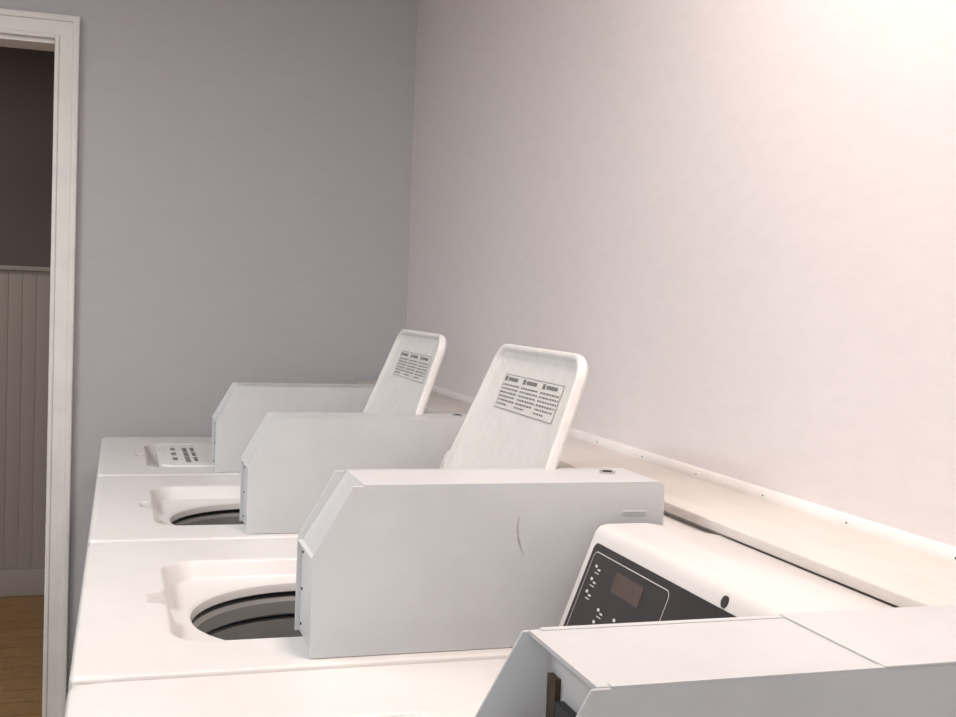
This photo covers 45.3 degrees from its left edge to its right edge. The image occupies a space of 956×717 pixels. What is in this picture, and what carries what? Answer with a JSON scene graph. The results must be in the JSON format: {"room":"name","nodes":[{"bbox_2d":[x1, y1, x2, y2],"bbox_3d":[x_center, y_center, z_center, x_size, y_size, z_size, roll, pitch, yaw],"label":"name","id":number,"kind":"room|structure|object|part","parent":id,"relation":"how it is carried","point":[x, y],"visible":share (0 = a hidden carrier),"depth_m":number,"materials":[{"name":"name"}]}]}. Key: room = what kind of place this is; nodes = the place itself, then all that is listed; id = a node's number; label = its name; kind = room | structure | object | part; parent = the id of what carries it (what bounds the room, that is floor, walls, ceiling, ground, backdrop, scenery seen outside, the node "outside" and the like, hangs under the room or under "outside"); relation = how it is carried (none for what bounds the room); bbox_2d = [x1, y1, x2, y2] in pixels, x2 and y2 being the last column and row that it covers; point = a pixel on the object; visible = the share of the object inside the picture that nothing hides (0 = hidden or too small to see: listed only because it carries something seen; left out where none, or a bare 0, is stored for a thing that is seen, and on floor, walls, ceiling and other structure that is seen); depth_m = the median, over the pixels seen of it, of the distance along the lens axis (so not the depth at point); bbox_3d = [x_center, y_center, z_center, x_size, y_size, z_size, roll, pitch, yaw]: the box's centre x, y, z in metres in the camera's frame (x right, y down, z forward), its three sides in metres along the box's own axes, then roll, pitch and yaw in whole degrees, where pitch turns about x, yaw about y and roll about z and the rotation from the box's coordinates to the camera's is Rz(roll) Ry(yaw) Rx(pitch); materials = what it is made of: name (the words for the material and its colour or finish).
{"room":"laundry","nodes":[
{"label":"laundry","id":0,"kind":"room"},
{"bbox_2d":[0,595,43,716],"bbox_3d":[-2.288,1.106,4.076,4.200,0.100,1.770,1,3,-17],"label":"floor","id":1,"kind":"structure","parent":0,"point":[21,617],"depth_m":4.15,"materials":[{"name":"wood"}]},
{"bbox_2d":[0,47,54,266],"bbox_3d":[-2.484,-0.215,4.800,4.200,2.450,0.120,1,3,-17],"label":"wall","id":2,"kind":"structure","parent":0,"point":[26,75],"depth_m":4.87,"materials":[{"name":"grey"}]},
{"bbox_2d":[0,569,44,596],"bbox_3d":[-2.503,0.956,4.776,4.200,0.115,0.014,1,3,-17],"label":"baseboard","id":3,"kind":"structure","parent":2,"relation":"attached to","point":[15,582],"depth_m":4.94,"materials":[{"name":"beige paint"}]},
{"bbox_2d":[0,265,49,569],"bbox_3d":[-2.481,0.304,4.753,4.200,1.420,0.030,1,3,-17],"label":"wainscoting","id":4,"kind":"structure","parent":2,"relation":"attached to","point":[24,290],"depth_m":4.92,"materials":[{"name":"beige paint"}]},
{"bbox_2d":[0,0,416,693],"bbox_3d":[-1.913,-0.111,3.127,3.498,2.450,0.120,1,3,-17],"label":"wall","id":5,"kind":"structure","parent":0,"point":[244,167],"depth_m":3.41,"materials":[{"name":"grey paint"}]},
{"bbox_2d":[0,8,80,716],"bbox_3d":[-1.679,0.069,3.196,1.040,2.103,0.148,1,3,-17],"label":"trim","id":6,"kind":"structure","parent":5,"relation":"attached to","point":[59,34],"depth_m":3.27,"materials":[{"name":"white wood"}]},
{"bbox_2d":[406,0,955,546],"bbox_3d":[0.680,0.098,0.877,0.120,2.450,5.970,1,3,-17],"label":"wall","id":7,"kind":"structure","parent":0,"point":[739,216],"depth_m":1.73,"materials":[{"name":"white paint"}]},
{"bbox_2d":[355,380,955,607],"bbox_3d":[0.526,0.777,0.853,0.160,1.086,5.735,1,3,-17],"label":"ledge","id":8,"kind":"object","parent":7,"relation":"attached to","point":[892,574],"visible":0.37,"depth_m":1.33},
{"bbox_2d":[431,385,955,562],"bbox_3d":[0.617,0.230,0.847,0.013,0.014,5.735,1,3,-17],"label":"trim","id":9,"kind":"structure","parent":7,"relation":"attached to","point":[934,548],"depth_m":1.52,"materials":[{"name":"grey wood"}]},
{"bbox_3d":[-1.037,1.333,0.419,3.618,0.100,5.970,1,3,-17],"label":"floor","id":10,"kind":"structure","parent":0,"visible":0},
{"bbox_2d":[96,382,374,478],"bbox_3d":[-0.596,0.605,2.966,0.746,1.126,0.683,1,3,-17],"label":"washing machine","id":11,"kind":"object","parent":10,"relation":"on","point":[245,405],"visible":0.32,"depth_m":2.67,"materials":[{"name":"white metal"}]},
{"bbox_3d":[-0.628,0.247,2.915,0.366,0.017,0.463,1,3,-17],"label":"lid","id":12,"kind":"part","parent":11,"relation":"part of","materials":[{"name":"plastic"}]},
{"bbox_2d":[87,329,466,546],"bbox_3d":[-0.389,0.573,2.304,0.746,1.272,0.683,1,3,-17],"label":"washing machine","id":13,"kind":"object","parent":10,"relation":"on","point":[291,458],"visible":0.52,"depth_m":2.03,"materials":[{"name":"white metal"}]},
{"bbox_3d":[-0.183,0.116,2.342,0.133,0.348,0.463,1,3,-17],"label":"lid","id":14,"kind":"part","parent":13,"relation":"part of","materials":[{"name":"plastic"}]},
{"bbox_2d":[68,344,710,691],"bbox_3d":[-0.184,0.613,1.647,0.746,1.272,0.683,1,3,-17],"label":"washing machine","id":15,"kind":"object","parent":10,"relation":"on","point":[451,562],"visible":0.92,"depth_m":1.37,"materials":[{"name":"white metal"}]},
{"bbox_3d":[0.021,0.156,1.685,0.133,0.348,0.463,1,3,-17],"label":"lid","id":16,"kind":"part","parent":15,"relation":"part of","materials":[{"name":"plastic"}]},
{"bbox_2d":[64,523,955,716],"bbox_3d":[0.018,0.727,0.992,0.746,1.124,0.683,1,3,-17],"label":"washing machine","id":17,"kind":"object","parent":10,"relation":"on","point":[657,620],"visible":1,"depth_m":0.79,"materials":[{"name":"white metal"}]},
{"bbox_3d":[-0.014,0.368,0.942,0.366,0.017,0.463,1,3,-17],"label":"lid","id":18,"kind":"part","parent":17,"relation":"part of","materials":[{"name":"metal"}]},
{"bbox_3d":[0.183,0.287,1.087,0.048,0.125,0.482,1,3,-17],"label":"control panel","id":19,"kind":"part","parent":17,"relation":"part of","materials":[{"name":"grey plastic"}]}
]}

